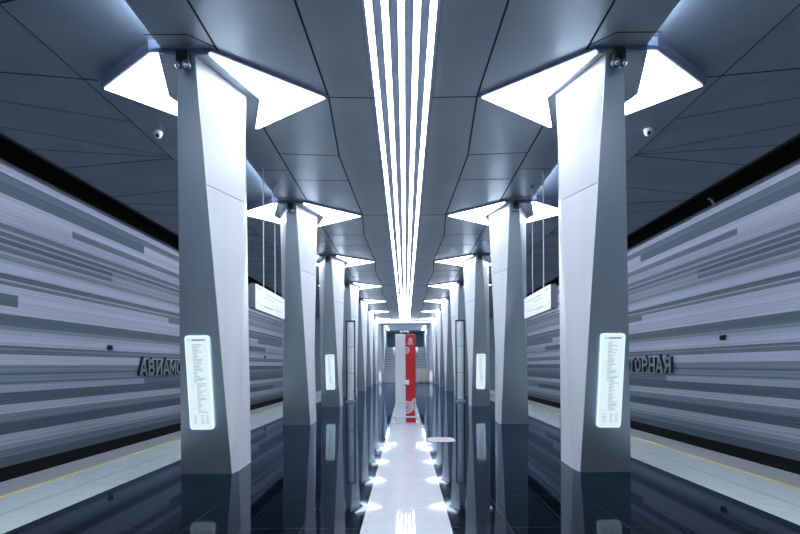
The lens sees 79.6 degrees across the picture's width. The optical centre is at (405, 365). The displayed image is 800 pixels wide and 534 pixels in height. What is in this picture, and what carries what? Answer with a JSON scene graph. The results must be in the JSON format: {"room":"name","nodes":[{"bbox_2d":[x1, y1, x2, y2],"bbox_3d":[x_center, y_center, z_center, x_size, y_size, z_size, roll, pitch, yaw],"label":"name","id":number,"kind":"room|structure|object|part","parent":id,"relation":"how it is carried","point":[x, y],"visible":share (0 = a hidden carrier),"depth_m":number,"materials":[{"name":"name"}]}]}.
{"room":"metro station","nodes":[
{"label":"metro station","id":0,"kind":"room"},
{"bbox_2d":[0,158,282,467],"bbox_3d":[-8.644,-1.127,17.100,0.124,6.585,56.200,0,0,0],"label":"wall","id":1,"kind":"structure","parent":0,"point":[77,280],"depth_m":12.70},
{"bbox_2d":[107,345,112,349],"bbox_3d":[-8.555,-0.535,13.900,0.156,0.140,0.180,0,0,0],"label":"camera","id":2,"kind":"object","parent":1,"relation":"attached to","point":[109,347],"visible":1,"depth_m":13.84,"materials":[{"name":"black plastic"}]},
{"bbox_2d":[0,136,282,481],"bbox_3d":[-8.056,-1.168,17.100,1.500,8.220,56.200,0,0,0],"label":"trim","id":3,"kind":"structure","parent":1,"relation":"attached to","point":[10,152],"depth_m":12.77,"materials":[{"name":"black metal"}]},
{"bbox_2d":[137,357,179,375],"bbox_3d":[-8.535,0.013,18.247,0.090,0.632,5.835,0,0,0],"label":"name sign","id":4,"kind":"object","parent":1,"relation":"attached to","point":[156,367],"visible":0.46,"depth_m":16.50,"materials":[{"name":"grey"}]},
{"bbox_2d":[381,323,386,371],"bbox_3d":[-2.427,-1.362,53.750,0.300,5.950,16.500,0,0,0],"label":"wall","id":5,"kind":"structure","parent":0,"point":[383,331],"depth_m":48.59,"materials":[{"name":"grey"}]},
{"bbox_2d":[0,0,799,320],"bbox_3d":[-0.025,-4.758,17.104,15.120,1.024,56.207,0,0,0],"label":"ceiling","id":6,"kind":"structure","parent":0,"point":[55,55],"depth_m":8.20,"materials":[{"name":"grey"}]},
{"bbox_2d":[153,130,162,138],"bbox_3d":[-4.603,-4.297,8.920,0.170,0.144,0.170,0,0,0],"label":"dome camera","id":7,"kind":"object","parent":6,"relation":"attached to","point":[157,134],"visible":1,"depth_m":8.87,"materials":[{"name":"white plastic"}]},
{"bbox_2d":[101,39,328,130],"bbox_3d":[-2.895,-4.255,7.373,2.572,0.210,2.214,0,0,36],"label":"light","id":8,"kind":"object","parent":6,"relation":"attached to","point":[147,75],"visible":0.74,"depth_m":7.10,"materials":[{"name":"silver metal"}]},
{"bbox_2d":[105,53,176,114],"bbox_3d":[-3.912,-4.180,7.440,1.240,0.016,2.020,0,0,0],"label":"diffuser","id":9,"kind":"object","parent":8,"relation":"attached to","point":[149,80],"depth_m":7.07,"materials":[{"name":"white plastic"}]},
{"bbox_2d":[210,53,324,128],"bbox_3d":[-1.957,-4.190,7.440,1.390,0.016,2.020,0,0,0],"label":"diffuser","id":10,"kind":"object","parent":8,"relation":"attached to","point":[271,97],"depth_m":7.31,"materials":[{"name":"white plastic"}]},
{"bbox_2d":[248,167,284,319],"bbox_3d":[-3.034,-2.679,10.597,0.147,3.110,2.306,0,0,0],"label":"hanging sign","id":11,"kind":"object","parent":6,"relation":"hanging from","point":[262,300],"visible":1,"depth_m":10.24,"materials":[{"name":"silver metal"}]},
{"bbox_3d":[-3.035,-2.924,10.250,0.024,2.580,0.024,0,0,0],"label":"suspension rod","id":12,"kind":"part","parent":11,"relation":"part of","materials":[{"name":"white metal"}]},
{"bbox_3d":[-2.961,-1.385,10.600,0.012,0.500,2.270,0,0,0],"label":"lit panel","id":13,"kind":"part","parent":11,"relation":"part of","materials":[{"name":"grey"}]},
{"bbox_3d":[-3.035,-2.924,11.150,0.024,2.580,0.024,0,0,0],"label":"suspension rod","id":14,"kind":"part","parent":11,"relation":"part of","materials":[{"name":"white metal"}]},
{"bbox_2d":[247,196,361,226],"bbox_3d":[-2.895,-4.255,13.293,2.572,0.210,2.214,0,0,36],"label":"light","id":15,"kind":"object","parent":6,"relation":"attached to","point":[325,215],"visible":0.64,"depth_m":12.96,"materials":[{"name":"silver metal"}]},
{"bbox_2d":[247,203,279,222],"bbox_3d":[-3.912,-4.180,13.360,1.240,0.016,2.020,0,0,0],"label":"diffuser","id":16,"kind":"object","parent":15,"relation":"attached to","point":[256,211],"depth_m":12.96,"materials":[{"name":"white plastic"}]},
{"bbox_2d":[304,203,359,225],"bbox_3d":[-1.957,-4.190,13.360,1.390,0.016,2.020,0,0,0],"label":"diffuser","id":17,"kind":"object","parent":15,"relation":"attached to","point":[325,215],"depth_m":13.21,"materials":[{"name":"white plastic"}]},
{"bbox_2d":[316,251,375,266],"bbox_3d":[-2.895,-4.255,19.213,2.572,0.210,2.214,0,0,36],"label":"light","id":18,"kind":"object","parent":6,"relation":"attached to","point":[348,261],"visible":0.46,"depth_m":18.90,"materials":[{"name":"white plastic"}]},
{"bbox_3d":[-2.895,-4.275,19.213,2.572,0.170,2.214,0,0,36],"label":"frame","id":19,"kind":"part","parent":18,"relation":"part of","materials":[{"name":"blue metal"}]},
{"bbox_2d":[337,256,372,266],"bbox_3d":[-1.957,-4.190,19.280,1.390,0.016,2.020,0,0,0],"label":"diffuser","id":20,"kind":"object","parent":18,"relation":"attached to","point":[348,261],"depth_m":19.09,"materials":[{"name":"white plastic"}]},
{"bbox_2d":[317,282,382,288],"bbox_3d":[-2.895,-4.255,25.134,2.572,0.210,2.214,0,0,36],"label":"light","id":21,"kind":"object","parent":6,"relation":"attached to","point":[360,285],"visible":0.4,"depth_m":24.93,"materials":[{"name":"white plastic"}]},
{"bbox_3d":[-2.895,-4.275,25.134,2.572,0.170,2.214,0,0,36],"label":"frame","id":22,"kind":"part","parent":21,"relation":"part of","materials":[{"name":"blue metal"}]},
{"bbox_2d":[355,283,381,288],"bbox_3d":[-1.957,-4.190,25.200,1.390,0.016,2.020,0,0,0],"label":"diffuser","id":23,"kind":"object","parent":21,"relation":"attached to","point":[361,285],"depth_m":25.03,"materials":[{"name":"white plastic"}]},
{"bbox_2d":[359,298,385,302],"bbox_3d":[-2.895,-4.255,31.053,2.572,0.210,2.214,0,0,36],"label":"light","id":24,"kind":"object","parent":6,"relation":"attached to","point":[363,299],"visible":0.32,"depth_m":30.75,"materials":[{"name":"white plastic"}]},
{"bbox_2d":[364,299,385,302],"bbox_3d":[-1.957,-4.190,31.120,1.390,0.016,2.020,0,0,0],"label":"diffuser","id":25,"kind":"object","parent":24,"relation":"attached to","point":[368,300],"depth_m":30.91,"materials":[{"name":"white plastic"}]},
{"bbox_2d":[368,310,389,312],"bbox_3d":[-2.895,-4.255,36.974,2.572,0.210,2.214,0,0,36],"label":"light","id":26,"kind":"object","parent":6,"relation":"attached to","point":[374,311],"visible":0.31,"depth_m":36.82,"materials":[{"name":"white plastic"}]},
{"bbox_2d":[364,0,400,320],"bbox_3d":[-0.436,-4.247,17.100,0.100,0.010,56.000,0,0,0],"label":"recessed light","id":27,"kind":"object","parent":6,"relation":"in","point":[368,5],"visible":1,"depth_m":7.82,"materials":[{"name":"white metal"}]},
{"bbox_2d":[380,0,402,320],"bbox_3d":[-0.244,-4.248,17.100,0.100,0.010,56.000,0,0,0],"label":"recessed light","id":28,"kind":"object","parent":6,"relation":"in","point":[385,18],"visible":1,"depth_m":7.82,"materials":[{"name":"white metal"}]},
{"bbox_2d":[397,0,404,320],"bbox_3d":[-0.052,-4.249,17.100,0.100,0.010,56.000,0,0,0],"label":"recessed light","id":29,"kind":"object","parent":6,"relation":"in","point":[400,3],"visible":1,"depth_m":7.68,"materials":[{"name":"white plastic"}]},
{"bbox_2d":[406,0,421,320],"bbox_3d":[0.140,-4.250,17.100,0.100,0.010,56.000,0,0,0],"label":"recessed light","id":30,"kind":"object","parent":6,"relation":"in","point":[417,4],"visible":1,"depth_m":7.80,"materials":[{"name":"white plastic"}]},
{"bbox_2d":[409,0,437,320],"bbox_3d":[0.332,-4.251,17.100,0.100,0.010,56.000,0,0,0],"label":"recessed light","id":31,"kind":"object","parent":6,"relation":"in","point":[433,5],"visible":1,"depth_m":7.82,"materials":[{"name":"white plastic"}]},
{"bbox_2d":[420,309,441,312],"bbox_3d":[2.830,-4.285,36.974,2.572,0.210,2.214,0,0,-36],"label":"light","id":32,"kind":"object","parent":6,"relation":"attached to","point":[435,310],"visible":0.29,"depth_m":36.79,"materials":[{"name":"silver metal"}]},
{"bbox_2d":[423,298,449,302],"bbox_3d":[2.830,-4.285,31.053,2.572,0.210,2.214,0,0,-36],"label":"light","id":33,"kind":"object","parent":6,"relation":"attached to","point":[441,299],"visible":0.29,"depth_m":30.80,"materials":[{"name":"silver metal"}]},
{"bbox_2d":[425,299,444,302],"bbox_3d":[1.893,-4.210,31.120,1.390,0.016,2.020,0,0,0],"label":"diffuser","id":34,"kind":"object","parent":33,"relation":"attached to","point":[433,300],"depth_m":30.87,"materials":[{"name":"white plastic"}]},
{"bbox_2d":[427,281,491,288],"bbox_3d":[2.830,-4.285,25.134,2.572,0.210,2.214,0,0,-36],"label":"light","id":35,"kind":"object","parent":6,"relation":"attached to","point":[447,285],"visible":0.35,"depth_m":24.90,"materials":[{"name":"white plastic"}]},
{"bbox_2d":[430,282,455,288],"bbox_3d":[1.893,-4.210,25.200,1.390,0.016,2.020,0,0,0],"label":"diffuser","id":36,"kind":"object","parent":35,"relation":"attached to","point":[447,285],"depth_m":25.04,"materials":[{"name":"white plastic"}]},
{"bbox_3d":[2.830,-4.305,25.134,2.572,0.170,2.214,0,0,-36],"label":"frame","id":37,"kind":"part","parent":35,"relation":"part of","materials":[{"name":"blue metal"}]},
{"bbox_2d":[434,253,490,265],"bbox_3d":[2.830,-4.285,19.213,2.572,0.210,2.214,0,0,-36],"label":"light","id":38,"kind":"object","parent":6,"relation":"attached to","point":[458,260],"visible":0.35,"depth_m":18.94,"materials":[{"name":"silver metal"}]},
{"bbox_2d":[436,255,472,265],"bbox_3d":[1.893,-4.210,19.280,1.390,0.016,2.020,0,0,0],"label":"diffuser","id":39,"kind":"object","parent":38,"relation":"attached to","point":[458,260],"depth_m":19.11,"materials":[{"name":"white plastic"}]},
{"bbox_3d":[2.830,-4.305,19.213,2.572,0.170,2.214,0,0,-36],"label":"frame","id":40,"kind":"part","parent":38,"relation":"part of","materials":[{"name":"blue metal"}]},
{"bbox_2d":[446,195,558,224],"bbox_3d":[2.830,-4.285,13.293,2.572,0.210,2.214,0,0,-36],"label":"light","id":41,"kind":"object","parent":6,"relation":"attached to","point":[479,214],"visible":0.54,"depth_m":12.98,"materials":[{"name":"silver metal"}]},
{"bbox_2d":[449,202,504,224],"bbox_3d":[1.893,-4.210,13.360,1.390,0.016,2.020,0,0,0],"label":"diffuser","id":42,"kind":"object","parent":41,"relation":"attached to","point":[479,214],"depth_m":13.22,"materials":[{"name":"white plastic"}]},
{"bbox_2d":[526,202,558,222],"bbox_3d":[3.848,-4.220,13.360,1.240,0.016,2.020,0,0,0],"label":"diffuser","id":43,"kind":"object","parent":41,"relation":"attached to","point":[550,209],"depth_m":13.00,"materials":[{"name":"white plastic"}]},
{"bbox_2d":[524,169,557,318],"bbox_3d":[3.006,-2.711,10.807,0.147,3.110,2.186,0,0,0],"label":"hanging sign","id":44,"kind":"object","parent":6,"relation":"hanging from","point":[545,300],"visible":1,"depth_m":10.45,"materials":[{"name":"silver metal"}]},
{"bbox_3d":[3.005,-2.956,11.360,0.024,2.580,0.024,0,0,0],"label":"suspension rod","id":45,"kind":"part","parent":44,"relation":"part of","materials":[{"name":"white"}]},
{"bbox_3d":[2.947,-1.415,10.810,0.012,0.500,2.150,0,0,0],"label":"lit panel","id":46,"kind":"part","parent":44,"relation":"part of","materials":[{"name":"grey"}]},
{"bbox_3d":[3.005,-2.956,10.460,0.024,2.580,0.024,0,0,0],"label":"suspension rod","id":47,"kind":"part","parent":44,"relation":"part of","materials":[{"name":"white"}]},
{"bbox_2d":[478,37,705,128],"bbox_3d":[2.830,-4.285,7.373,2.572,0.210,2.214,0,0,-36],"label":"light","id":48,"kind":"object","parent":6,"relation":"attached to","point":[655,72],"visible":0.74,"depth_m":7.11,"materials":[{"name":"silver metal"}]},
{"bbox_2d":[482,51,595,126],"bbox_3d":[1.893,-4.210,7.440,1.390,0.016,2.020,0,0,0],"label":"diffuser","id":49,"kind":"object","parent":48,"relation":"attached to","point":[531,96],"depth_m":7.32,"materials":[{"name":"white plastic"}]},
{"bbox_2d":[625,51,701,114],"bbox_3d":[3.848,-4.220,7.440,1.240,0.016,2.020,0,0,0],"label":"diffuser","id":50,"kind":"object","parent":48,"relation":"attached to","point":[657,77],"depth_m":7.10,"materials":[{"name":"white plastic"}]},
{"bbox_2d":[644,127,653,135],"bbox_3d":[4.517,-4.345,8.920,0.170,0.144,0.170,0,0,0],"label":"dome camera","id":51,"kind":"object","parent":6,"relation":"attached to","point":[648,131],"visible":1,"depth_m":8.87,"materials":[{"name":"white plastic"}]},
{"bbox_2d":[0,383,799,533],"bbox_3d":[0.011,2.200,17.250,11.360,1.200,56.500,0,0,0],"label":"floor","id":52,"kind":"structure","parent":0,"point":[353,470],"depth_m":6.33,"materials":[{"name":"black stone"}]},
{"bbox_2d":[177,56,250,473],"bbox_3d":[-2.942,-1.285,7.431,1.023,5.800,2.038,0,0,0],"label":"column","id":53,"kind":"structure","parent":52,"relation":"on","point":[211,112],"depth_m":6.96,"materials":[{"name":"grey metal"}]},
{"bbox_2d":[174,49,191,69],"bbox_3d":[-2.935,-4.029,6.344,0.212,0.252,0.192,0,0,0],"label":"camera","id":54,"kind":"object","parent":53,"relation":"attached to","point":[183,59],"visible":1,"depth_m":6.28,"materials":[{"name":"black plastic"}]},
{"bbox_2d":[184,335,214,429],"bbox_3d":[-2.989,0.248,6.970,0.345,1.373,0.214,0,0,0],"label":"information board","id":55,"kind":"object","parent":53,"relation":"attached to","point":[197,347],"visible":1,"depth_m":6.95,"materials":[{"name":"white"}]},
{"bbox_3d":[-2.987,-1.284,8.244,0.760,5.800,0.413,0,0,0],"label":"steel panel","id":56,"kind":"part","parent":53,"relation":"part of","materials":[{"name":"silver metal"}]},
{"bbox_2d":[280,205,316,424],"bbox_3d":[-2.942,-1.285,13.351,1.023,5.800,2.038,0,0,0],"label":"column","id":57,"kind":"structure","parent":52,"relation":"on","point":[298,228],"depth_m":12.87,"materials":[{"name":"grey metal"}]},
{"bbox_2d":[286,203,294,212],"bbox_3d":[-2.935,-4.029,12.264,0.212,0.252,0.192,0,0,0],"label":"camera","id":58,"kind":"object","parent":57,"relation":"attached to","point":[290,206],"visible":1,"depth_m":12.20,"materials":[{"name":"black plastic"}]},
{"bbox_2d":[319,257,343,406],"bbox_3d":[-2.942,-1.285,19.271,1.023,5.800,2.038,0,0,0],"label":"column","id":59,"kind":"structure","parent":52,"relation":"on","point":[331,275],"depth_m":18.78,"materials":[{"name":"grey"}]},
{"bbox_2d":[325,256,330,262],"bbox_3d":[-2.935,-4.029,18.184,0.212,0.252,0.192,0,0,0],"label":"camera","id":60,"kind":"object","parent":59,"relation":"attached to","point":[328,260],"visible":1,"depth_m":18.12,"materials":[{"name":"black plastic"}]},
{"bbox_2d":[325,355,334,389],"bbox_3d":[-2.954,0.248,18.810,0.345,1.373,0.214,0,0,0],"label":"information board","id":61,"kind":"object","parent":59,"relation":"attached to","point":[329,359],"visible":1,"depth_m":18.79,"materials":[{"name":"white"}]},
{"bbox_2d":[342,284,358,396],"bbox_3d":[-2.942,-1.285,25.192,1.023,5.800,2.038,0,0,0],"label":"column","id":62,"kind":"structure","parent":52,"relation":"on","point":[351,294],"depth_m":24.63,"materials":[{"name":"grey metal"}]},
{"bbox_3d":[-2.987,-1.284,24.557,0.754,5.800,0.770,0,0,0],"label":"steel panel","id":63,"kind":"part","parent":62,"relation":"part of","materials":[{"name":"silver metal"}]},
{"bbox_2d":[346,320,355,401],"bbox_3d":[-2.451,-0.207,21.500,0.440,3.640,0.400,0,0,0],"label":"display totem","id":64,"kind":"object","parent":52,"relation":"on","point":[350,324],"visible":0.99,"depth_m":21.40,"materials":[{"name":"metal"}]},
{"bbox_3d":[-2.458,-1.417,21.440,0.340,1.100,0.120,0,0,0],"label":"glass","id":65,"kind":"part","parent":64,"relation":"part of","materials":[{"name":"grey glass"}]},
{"bbox_3d":[-2.451,-0.267,21.440,0.340,1.160,0.120,0,0,0],"label":"glass","id":66,"kind":"part","parent":64,"relation":"part of","materials":[{"name":"grey glass"}]},
{"bbox_3d":[-2.445,0.923,21.440,0.340,1.180,0.120,0,0,0],"label":"glass","id":67,"kind":"part","parent":64,"relation":"part of","materials":[{"name":"grey glass"}]},
{"bbox_2d":[357,300,367,390],"bbox_3d":[-2.942,-1.285,31.111,1.023,5.800,2.038,0,0,0],"label":"column","id":68,"kind":"structure","parent":52,"relation":"on","point":[363,306],"depth_m":30.64,"materials":[{"name":"grey metal"}]},
{"bbox_2d":[366,311,373,386],"bbox_3d":[-2.942,-1.285,37.032,1.023,5.800,2.038,0,0,0],"label":"column","id":69,"kind":"structure","parent":52,"relation":"on","point":[370,315],"depth_m":36.58,"materials":[{"name":"grey metal"}]},
{"bbox_2d":[372,319,377,383],"bbox_3d":[-2.942,-1.285,42.952,1.023,5.800,2.038,0,0,0],"label":"column","id":70,"kind":"structure","parent":52,"relation":"on","point":[375,325],"depth_m":42.53,"materials":[{"name":"grey metal"}]},
{"bbox_3d":[-2.987,-1.284,42.317,0.754,5.800,0.770,0,0,0],"label":"steel panel","id":71,"kind":"part","parent":70,"relation":"part of","materials":[{"name":"silver metal"}]},
{"bbox_2d":[378,371,381,383],"bbox_3d":[-2.345,1.037,44.292,0.300,1.150,0.135,0,0,0],"label":"box","id":72,"kind":"object","parent":52,"relation":"on","point":[379,372],"visible":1,"depth_m":44.23,"materials":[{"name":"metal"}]},
{"bbox_2d":[382,347,428,382],"bbox_3d":[-0.001,-0.200,53.773,4.640,3.600,16.454,0,0,0],"label":"staircase","id":73,"kind":"structure","parent":52,"relation":"on","point":[388,376],"depth_m":48.64,"materials":[{"name":"grey stone"}]},
{"bbox_2d":[383,339,385,373],"bbox_3d":[-2.154,-0.767,49.297,0.070,4.414,7.527,0,0,0],"label":"handrail","id":74,"kind":"object","parent":73,"relation":"on","point":[385,339],"visible":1,"depth_m":48.99,"materials":[{"name":"metal"}]},
{"bbox_2d":[393,331,418,423],"bbox_3d":[0.012,0.305,13.579,0.740,2.590,0.563,0,0,0],"label":"stand","id":75,"kind":"object","parent":52,"relation":"on","point":[405,351],"visible":1,"depth_m":13.40,"materials":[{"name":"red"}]},
{"bbox_3d":[0.018,1.590,13.605,0.740,0.020,0.510,0,0,0],"label":"plate","id":76,"kind":"part","parent":75,"relation":"part of","materials":[{"name":"metal"}]},
{"bbox_2d":[417,369,430,382],"bbox_3d":[1.755,0.916,44.900,1.300,1.350,0.100,0,0,0],"label":"barrier","id":77,"kind":"object","parent":52,"relation":"on","point":[422,374],"visible":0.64,"depth_m":44.87,"materials":[{"name":"beige"}]},
{"bbox_2d":[429,371,432,382],"bbox_3d":[2.355,1.013,44.292,0.300,1.150,0.135,0,0,0],"label":"box","id":78,"kind":"object","parent":52,"relation":"on","point":[430,372],"visible":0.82,"depth_m":44.23,"materials":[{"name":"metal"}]},
{"bbox_2d":[431,318,438,383],"bbox_3d":[2.851,-1.315,42.952,1.055,5.800,2.038,0,0,0],"label":"column","id":79,"kind":"structure","parent":52,"relation":"on","point":[433,321],"depth_m":42.53,"materials":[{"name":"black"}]},
{"bbox_3d":[2.973,-1.316,42.317,0.754,5.800,0.770,0,0,0],"label":"steel panel","id":80,"kind":"part","parent":79,"relation":"part of","materials":[{"name":"silver metal"}]},
{"bbox_2d":[436,310,444,386],"bbox_3d":[2.851,-1.315,37.032,1.055,5.800,2.038,0,0,0],"label":"column","id":81,"kind":"structure","parent":52,"relation":"on","point":[440,352],"depth_m":36.58,"materials":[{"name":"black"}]},
{"bbox_3d":[2.973,-1.316,36.397,0.754,5.800,0.770,0,0,0],"label":"steel panel","id":82,"kind":"part","parent":81,"relation":"part of","materials":[{"name":"silver metal"}]},
{"bbox_2d":[427,437,454,441],"bbox_3d":[0.763,1.594,10.400,0.600,0.004,0.620,0,0,0],"label":"floor sticker","id":83,"kind":"object","parent":52,"relation":"on","point":[432,439],"visible":1,"depth_m":10.39,"materials":[{"name":"white plastic"}]},
{"bbox_2d":[441,299,453,390],"bbox_3d":[2.851,-1.315,31.111,1.055,5.800,2.038,0,0,0],"label":"column","id":84,"kind":"structure","parent":52,"relation":"on","point":[445,305],"depth_m":30.64,"materials":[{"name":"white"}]},
{"bbox_3d":[2.973,-1.316,30.477,0.754,5.800,0.770,0,0,0],"label":"steel panel","id":85,"kind":"part","parent":84,"relation":"part of","materials":[{"name":"silver metal"}]},
{"bbox_2d":[450,283,468,395],"bbox_3d":[2.851,-1.315,25.192,1.055,5.800,2.038,0,0,0],"label":"column","id":86,"kind":"structure","parent":52,"relation":"on","point":[457,294],"depth_m":24.66,"materials":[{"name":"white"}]},
{"bbox_3d":[2.973,-1.316,24.557,0.754,5.800,0.770,0,0,0],"label":"steel panel","id":87,"kind":"part","parent":86,"relation":"part of","materials":[{"name":"silver metal"}]},
{"bbox_2d":[455,320,465,401],"bbox_3d":[2.449,-0.233,21.500,0.440,3.640,0.400,0,0,0],"label":"display totem","id":88,"kind":"object","parent":52,"relation":"on","point":[459,324],"visible":0.99,"depth_m":21.41,"materials":[{"name":"glass"}]},
{"bbox_3d":[2.442,-1.443,21.440,0.340,1.100,0.120,0,0,0],"label":"glass","id":89,"kind":"part","parent":88,"relation":"part of","materials":[{"name":"grey glass"}]},
{"bbox_3d":[2.449,-0.293,21.440,0.340,1.160,0.120,0,0,0],"label":"glass","id":90,"kind":"part","parent":88,"relation":"part of","materials":[{"name":"grey glass"}]},
{"bbox_3d":[2.455,0.897,21.440,0.340,1.180,0.120,0,0,0],"label":"glass","id":91,"kind":"part","parent":88,"relation":"part of","materials":[{"name":"grey glass"}]},
{"bbox_2d":[463,256,489,405],"bbox_3d":[2.851,-1.315,19.271,1.055,5.800,2.038,0,0,0],"label":"column","id":92,"kind":"structure","parent":52,"relation":"on","point":[476,274],"depth_m":18.78,"materials":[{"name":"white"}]},
{"bbox_2d":[477,255,482,261],"bbox_3d":[2.813,-4.059,18.184,0.212,0.252,0.192,0,0,0],"label":"camera","id":93,"kind":"object","parent":92,"relation":"attached to","point":[479,257],"visible":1,"depth_m":18.12,"materials":[{"name":"black plastic"}]},
{"bbox_2d":[476,354,485,388],"bbox_3d":[2.956,0.217,18.810,0.345,1.373,0.214,0,0,0],"label":"information board","id":94,"kind":"object","parent":92,"relation":"attached to","point":[481,358],"visible":1,"depth_m":18.79,"materials":[{"name":"white"}]},
{"bbox_2d":[489,203,528,423],"bbox_3d":[2.851,-1.315,13.351,1.055,5.800,2.038,0,0,0],"label":"column","id":95,"kind":"structure","parent":52,"relation":"on","point":[507,227],"depth_m":12.87,"materials":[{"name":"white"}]},
{"bbox_2d":[512,202,519,211],"bbox_3d":[2.813,-4.059,12.264,0.212,0.252,0.192,0,0,0],"label":"camera","id":96,"kind":"object","parent":95,"relation":"attached to","point":[515,205],"visible":1,"depth_m":12.20,"materials":[{"name":"black plastic"}]},
{"bbox_2d":[556,53,630,471],"bbox_3d":[2.851,-1.315,7.431,1.055,5.800,2.038,0,0,0],"label":"column","id":97,"kind":"structure","parent":52,"relation":"on","point":[593,264],"depth_m":6.95,"materials":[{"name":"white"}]},
{"bbox_3d":[2.973,-1.316,8.244,0.760,5.800,0.413,0,0,0],"label":"steel panel","id":98,"kind":"part","parent":97,"relation":"part of","materials":[{"name":"silver metal"}]},
{"bbox_3d":[2.973,-1.316,6.797,0.754,5.800,0.770,0,0,0],"label":"steel panel","id":99,"kind":"part","parent":97,"relation":"part of","materials":[{"name":"silver metal"}]},
{"bbox_2d":[596,333,625,427],"bbox_3d":[2.981,0.217,6.970,0.345,1.373,0.214,0,0,0],"label":"information board","id":100,"kind":"object","parent":97,"relation":"attached to","point":[612,345],"visible":1,"depth_m":6.95,"materials":[{"name":"white"}]},
{"bbox_2d":[610,47,627,67],"bbox_3d":[2.813,-4.059,6.344,0.212,0.252,0.192,0,0,0],"label":"camera","id":101,"kind":"object","parent":97,"relation":"attached to","point":[618,54],"visible":1,"depth_m":6.28,"materials":[{"name":"black plastic"}]},
{"bbox_2d":[315,315,494,391],"bbox_3d":[-0.006,-1.200,45.350,17.600,8.200,0.300,0,0,0],"label":"wall","id":102,"kind":"structure","parent":0,"point":[317,319],"depth_m":45.20,"materials":[{"name":"grey paint"}]},
{"bbox_2d":[378,321,430,322],"bbox_3d":[-0.021,-4.110,45.125,5.300,0.120,0.150,0,0,0],"label":"light","id":103,"kind":"object","parent":102,"relation":"attached to","point":[422,321],"visible":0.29,"depth_m":45.05,"materials":[{"name":"white plastic"}]},
{"bbox_2d":[378,322,414,322],"bbox_3d":[-0.021,-4.105,45.065,5.240,0.050,0.030,0,0,0],"label":"diffuser","id":104,"kind":"object","parent":103,"relation":"attached to","point":[378,322],"depth_m":45.05,"materials":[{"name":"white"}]},
{"bbox_2d":[382,323,427,332],"bbox_3d":[-0.022,-4.290,53.750,4.640,0.120,16.500,0,0,0],"label":"ceiling","id":105,"kind":"structure","parent":0,"point":[393,327],"depth_m":52.71,"materials":[{"name":"grey paint"}]},
{"bbox_2d":[387,333,422,347],"bbox_3d":[-0.007,-1.425,62.100,5.040,6.050,0.200,0,0,0],"label":"wall","id":106,"kind":"structure","parent":0,"point":[390,336],"depth_m":62.00,"materials":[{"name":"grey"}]},
{"bbox_2d":[423,323,429,368],"bbox_3d":[2.413,-1.388,53.750,0.300,5.950,16.500,0,0,0],"label":"wall","id":107,"kind":"structure","parent":0,"point":[426,334],"depth_m":49.80,"materials":[{"name":"grey"}]},
{"bbox_2d":[527,159,799,460],"bbox_3d":[8.632,-1.217,17.100,0.124,6.585,56.200,0,0,0],"label":"wall","id":108,"kind":"structure","parent":0,"point":[730,268],"depth_m":12.98,"materials":[{"name":"grey metal"}]},
{"bbox_2d":[629,354,672,372],"bbox_3d":[8.535,-0.076,18.293,0.090,0.632,5.835,0,0,0],"label":"name sign","id":109,"kind":"object","parent":108,"relation":"attached to","point":[640,364],"visible":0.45,"depth_m":16.53,"materials":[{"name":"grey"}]},
{"bbox_2d":[527,137,799,474],"bbox_3d":[8.044,-1.252,17.100,1.500,8.220,56.200,0,0,0],"label":"trim","id":110,"kind":"structure","parent":108,"relation":"attached to","point":[789,153],"depth_m":13.05,"materials":[{"name":"black metal"}]},
{"bbox_2d":[719,335,725,339],"bbox_3d":[8.548,-0.765,12.950,0.156,0.140,0.180,0,0,0],"label":"camera","id":111,"kind":"object","parent":108,"relation":"attached to","point":[722,337],"visible":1,"depth_m":12.90,"materials":[{"name":"black plastic"}]}
]}

